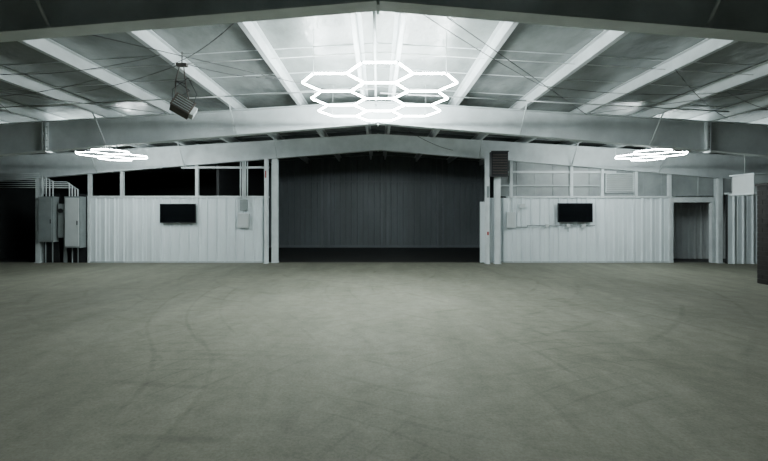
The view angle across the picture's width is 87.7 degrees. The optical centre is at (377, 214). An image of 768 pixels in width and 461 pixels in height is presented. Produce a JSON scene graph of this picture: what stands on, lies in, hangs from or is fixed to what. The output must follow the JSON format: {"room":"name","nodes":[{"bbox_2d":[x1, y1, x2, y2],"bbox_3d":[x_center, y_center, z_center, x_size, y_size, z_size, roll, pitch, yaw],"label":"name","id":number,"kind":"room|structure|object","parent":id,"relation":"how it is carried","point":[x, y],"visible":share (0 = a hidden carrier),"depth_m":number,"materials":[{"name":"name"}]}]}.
{"room":"empty warehouse","nodes":[
{"label":"empty warehouse","id":0,"kind":"room"},
{"bbox_2d":[0,174,99,258],"bbox_3d":[-14.700,-0.262,7.500,0.200,3.924,27.400,0,0,0],"label":"wall","id":1,"kind":"structure","parent":0,"point":[17,205],"depth_m":16.45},
{"bbox_2d":[87,196,269,262],"bbox_3d":[-7.115,0.510,14.305,6.430,2.380,0.190,0,0,0],"label":"wall","id":2,"kind":"structure","parent":0,"point":[120,229],"depth_m":14.28,"materials":[{"name":"white metal"}]},
{"bbox_2d":[88,161,263,195],"bbox_3d":[-7.120,-1.299,14.295,6.440,1.238,0.110,0,0,0],"label":"trim","id":3,"kind":"structure","parent":2,"relation":"on","point":[196,167],"depth_m":14.25,"materials":[{"name":"white paint"}]},
{"bbox_2d":[160,204,195,222],"bbox_3d":[-7.065,-0.060,14.167,1.270,0.680,0.126,0,0,0],"label":"wall tv","id":4,"kind":"object","parent":2,"relation":"attached to","point":[169,213],"visible":1,"depth_m":14.11,"materials":[{"name":"black plastic"}]},
{"bbox_2d":[238,199,249,227],"bbox_3d":[-4.750,-0.050,14.152,0.400,1.000,0.135,0,0,0],"label":"junction box","id":5,"kind":"object","parent":2,"relation":"attached to","point":[243,219],"visible":1,"depth_m":14.10,"materials":[{"name":"white paint"}]},
{"bbox_2d":[240,161,247,198],"bbox_3d":[-4.745,-1.235,14.160,0.290,1.330,0.040,0,0,0],"label":"bundle","id":6,"kind":"object","parent":5,"relation":"attached to","point":[240,161],"visible":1,"depth_m":14.14,"materials":[{"name":"white paint"}]},
{"bbox_2d":[216,161,263,195],"bbox_3d":[-5.850,-0.400,17.650,0.100,4.200,6.100,0,0,0],"label":"window","id":7,"kind":"structure","parent":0,"point":[227,180],"depth_m":16.51,"materials":[{"name":"black glass"}]},
{"bbox_2d":[100,156,484,247],"bbox_3d":[0.000,-0.699,20.950,29.200,4.797,0.300,0,0,0],"label":"wall","id":8,"kind":"structure","parent":0,"point":[352,202],"depth_m":20.98,"materials":[{"name":"black metal"}]},
{"bbox_2d":[0,248,767,460],"bbox_3d":[0.000,1.800,7.500,29.600,0.200,27.400,0,0,0],"label":"floor","id":9,"kind":"structure","parent":0,"point":[313,354],"depth_m":4.67,"materials":[{"name":"concrete"}]},
{"bbox_2d":[34,178,44,262],"bbox_3d":[-12.080,0.197,14.300,0.200,3.005,0.280,0,0,0],"label":"steel column","id":10,"kind":"structure","parent":9,"relation":"on","point":[39,246],"depth_m":14.20,"materials":[{"name":"white metal"}]},
{"bbox_2d":[38,194,59,262],"bbox_3d":[-11.675,0.475,14.180,0.550,2.450,0.340,0,0,0],"label":"tall cabinet","id":11,"kind":"object","parent":9,"relation":"on","point":[47,205],"visible":0.98,"depth_m":14.05,"materials":[{"name":"black metal"}]},
{"bbox_2d":[0,173,78,195],"bbox_3d":[-12.240,-1.071,14.130,3.320,0.822,0.040,0,0,0],"label":"bundle","id":12,"kind":"object","parent":11,"relation":"attached to","point":[46,178],"visible":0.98,"depth_m":14.12,"materials":[{"name":"white paint"}]},
{"bbox_2d":[58,204,66,262],"bbox_3d":[-11.190,0.650,14.205,0.220,2.100,0.270,0,0,0],"label":"meter box","id":13,"kind":"object","parent":9,"relation":"on","point":[60,206],"visible":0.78,"depth_m":14.12,"materials":[{"name":"black metal"}]},
{"bbox_2d":[64,194,86,262],"bbox_3d":[-10.700,0.475,14.145,0.560,2.450,0.390,0,0,0],"label":"tall cabinet","id":14,"kind":"object","parent":9,"relation":"on","point":[75,207],"visible":1,"depth_m":14.00,"materials":[{"name":"black metal"}]},
{"bbox_2d":[263,158,269,263],"bbox_3d":[-3.930,-0.141,14.100,0.140,3.682,0.280,0,0,0],"label":"steel column","id":15,"kind":"structure","parent":9,"relation":"on","point":[266,161],"depth_m":14.00,"materials":[{"name":"white metal"}]},
{"bbox_2d":[271,159,278,262],"bbox_3d":[-3.680,-0.151,14.300,0.240,3.703,0.280,0,0,0],"label":"steel column","id":16,"kind":"structure","parent":9,"relation":"on","point":[275,162],"depth_m":14.20,"materials":[{"name":"white metal"}]},
{"bbox_2d":[0,134,767,180],"bbox_3d":[0.000,-2.011,14.073,28.600,1.757,0.674,0,0,0],"label":"steel rafter","id":17,"kind":"object","parent":16,"relation":"on","point":[51,165],"visible":0.85,"depth_m":14.29,"materials":[{"name":"white metal"}]},
{"bbox_2d":[485,158,490,263],"bbox_3d":[3.820,-0.145,14.000,0.160,3.691,0.280,0,0,0],"label":"steel column","id":18,"kind":"structure","parent":9,"relation":"on","point":[487,178],"depth_m":13.90,"materials":[{"name":"white metal"}]},
{"bbox_2d":[494,177,501,263],"bbox_3d":[4.170,-0.131,14.000,0.220,3.662,0.280,0,0,0],"label":"steel column","id":19,"kind":"structure","parent":9,"relation":"on","point":[497,180],"depth_m":13.90,"materials":[{"name":"white metal"}]},
{"bbox_2d":[489,151,508,176],"bbox_3d":[4.140,-1.740,13.725,0.600,0.880,0.350,0,0,0],"label":"wall heater","id":20,"kind":"object","parent":19,"relation":"attached to","point":[498,160],"visible":1,"depth_m":13.58,"materials":[{"name":"black metal"}]},
{"bbox_2d":[714,178,722,262],"bbox_3d":[12.080,0.197,14.200,0.200,3.005,0.280,0,0,0],"label":"steel column","id":21,"kind":"structure","parent":9,"relation":"on","point":[718,182],"depth_m":14.10,"materials":[{"name":"white metal"}]},
{"bbox_2d":[755,183,767,284],"bbox_3d":[9.810,0.460,9.640,0.760,2.480,0.740,0,0,0],"label":"brick pillar","id":22,"kind":"structure","parent":9,"relation":"on","point":[762,188],"depth_m":9.84,"materials":[{"name":"black brick"}]},
{"bbox_2d":[0,11,767,170],"bbox_3d":[0.000,-2.717,7.500,29.500,1.005,27.200,0,0,0],"label":"ceiling","id":23,"kind":"structure","parent":0,"point":[328,29],"depth_m":7.88,"materials":[{"name":"metal"}]},
{"bbox_2d":[75,147,146,160],"bbox_3d":[-7.650,-2.187,11.550,1.741,0.962,2.141,0,0,0],"label":"led light","id":24,"kind":"object","parent":23,"relation":"hanging from","point":[109,147],"visible":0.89,"depth_m":11.51,"materials":[{"name":"white plastic"}]},
{"bbox_2d":[169,51,197,119],"bbox_3d":[-3.409,-2.275,7.013,0.444,1.170,0.377,0,0,-29],"label":"heater","id":25,"kind":"object","parent":23,"relation":"hanging from","point":[182,106],"visible":1,"depth_m":6.96,"materials":[{"name":"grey metal"}]},
{"bbox_2d":[0,11,728,111],"bbox_3d":[-0.300,-2.524,7.300,16.201,0.476,5.400,0,0,0],"label":"conduit","id":26,"kind":"object","parent":23,"relation":"attached to","point":[374,12],"depth_m":8.59,"materials":[{"name":"white metal"}]},
{"bbox_2d":[301,29,457,121],"bbox_3d":[0.030,-2.655,7.900,2.736,0.744,3.776,0,0,0],"label":"led light","id":27,"kind":"object","parent":23,"relation":"hanging from","point":[361,62],"visible":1,"depth_m":7.42,"materials":[{"name":"white plastic"}]},
{"bbox_2d":[0,17,765,114],"bbox_3d":[0.000,-2.574,8.452,26.401,0.807,7.712,0,0,0],"label":"rods","id":28,"kind":"object","parent":23,"relation":"attached to","point":[447,17],"depth_m":7.30,"materials":[{"name":"grey metal"}]},
{"bbox_2d":[0,43,767,160],"bbox_3d":[0.000,-2.658,7.810,29.201,0.895,25.639,0,0,0],"label":"trim","id":29,"kind":"structure","parent":23,"relation":"attached to","point":[364,43],"depth_m":8.41,"materials":[{"name":"paint"}]},
{"bbox_2d":[729,155,767,195],"bbox_3d":[11.600,-1.515,11.950,1.500,1.830,0.800,0,0,0],"label":"box","id":30,"kind":"object","parent":23,"relation":"hanging from","point":[742,184],"visible":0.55,"depth_m":11.83,"materials":[{"name":"white paint"}]},
{"bbox_2d":[0,12,767,173],"bbox_3d":[0.000,-2.584,7.350,26.660,0.989,26.700,0,0,0],"label":"purlins","id":31,"kind":"structure","parent":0,"point":[605,39],"depth_m":7.89,"materials":[{"name":"white metal"}]},
{"bbox_2d":[615,145,688,160],"bbox_3d":[7.850,-2.181,11.550,1.741,0.950,2.141,0,0,0],"label":"led light","id":32,"kind":"object","parent":31,"relation":"hanging from","point":[646,150],"visible":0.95,"depth_m":11.75,"materials":[{"name":"white plastic"}]},
{"bbox_2d":[490,177,505,197],"bbox_3d":[5.850,-0.400,17.650,0.100,4.200,6.100,0,0,0],"label":"wall","id":33,"kind":"structure","parent":0,"point":[491,178],"depth_m":20.26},
{"bbox_2d":[480,196,671,262],"bbox_3d":[7.035,0.515,14.270,6.830,2.370,0.260,0,0,0],"label":"wall","id":34,"kind":"structure","parent":0,"point":[627,229],"depth_m":14.28,"materials":[{"name":"white metal"}]},
{"bbox_2d":[506,181,524,227],"bbox_3d":[4.875,-0.375,14.152,0.650,1.650,0.135,0,0,0],"label":"junction box","id":35,"kind":"object","parent":34,"relation":"attached to","point":[510,216],"visible":1,"depth_m":14.10,"materials":[{"name":"white paint"}]},
{"bbox_2d":[516,224,594,227],"bbox_3d":[6.280,0.460,14.193,2.840,0.280,0.065,0,0,0],"label":"conduit","id":36,"kind":"object","parent":34,"relation":"attached to","point":[545,225],"visible":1,"depth_m":14.19,"materials":[{"name":"grey metal"}]},
{"bbox_2d":[557,203,592,221],"bbox_3d":[6.965,-0.080,14.167,1.230,0.680,0.126,0,0,0],"label":"wall tv","id":37,"kind":"object","parent":34,"relation":"attached to","point":[566,212],"visible":1,"depth_m":14.11,"materials":[{"name":"black plastic"}]},
{"bbox_2d":[672,197,713,262],"bbox_3d":[11.200,0.535,14.300,1.500,2.330,0.140,0,0,0],"label":"door frame","id":38,"kind":"structure","parent":34,"relation":"in","point":[710,200],"depth_m":14.23,"materials":[{"name":"white paint"}]},
{"bbox_2d":[501,161,713,195],"bbox_3d":[8.200,-1.316,14.285,7.800,1.291,0.090,0,0,0],"label":"wall","id":39,"kind":"structure","parent":0,"point":[527,179],"depth_m":14.33,"materials":[{"name":"white paint"}]},
{"bbox_2d":[605,173,633,192],"bbox_3d":[8.610,-1.140,14.252,1.020,0.680,0.055,0,0,0],"label":"window","id":40,"kind":"structure","parent":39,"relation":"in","point":[612,182],"depth_m":14.23,"materials":[{"name":"white paint"}]},
{"bbox_2d":[672,193,724,258],"bbox_3d":[12.515,0.375,15.050,4.170,2.650,1.300,0,0,0],"label":"wall","id":41,"kind":"structure","parent":0,"point":[690,219],"depth_m":15.60,"materials":[{"name":"grey metal"}]},
{"bbox_2d":[723,178,757,263],"bbox_3d":[13.390,0.201,14.015,2.420,2.997,0.270,0,0,0],"label":"wall","id":42,"kind":"structure","parent":0,"point":[741,218],"depth_m":13.95,"materials":[{"name":"white metal"}]},
{"bbox_3d":[-14.325,0.283,4.440,0.670,2.833,0.320,0,0,0],"label":"column","id":43,"kind":"structure","parent":0,"visible":0},
{"bbox_2d":[0,0,767,42],"bbox_3d":[0.000,-2.011,4.213,28.600,1.757,0.674,0,0,0],"label":"rafter","id":44,"kind":"object","parent":43,"relation":"on","point":[20,20],"visible":1,"depth_m":4.43,"materials":[{"name":"white metal"}]},
{"bbox_3d":[-14.325,0.283,10.200,0.670,2.833,0.320,0,0,0],"label":"column","id":45,"kind":"structure","parent":0,"visible":0},
{"bbox_2d":[0,100,767,156],"bbox_3d":[0.000,-2.011,9.973,28.600,1.757,0.674,0,0,0],"label":"rafter","id":46,"kind":"object","parent":45,"relation":"on","point":[19,138],"visible":0.99,"depth_m":10.19,"materials":[{"name":"white metal"}]}
]}

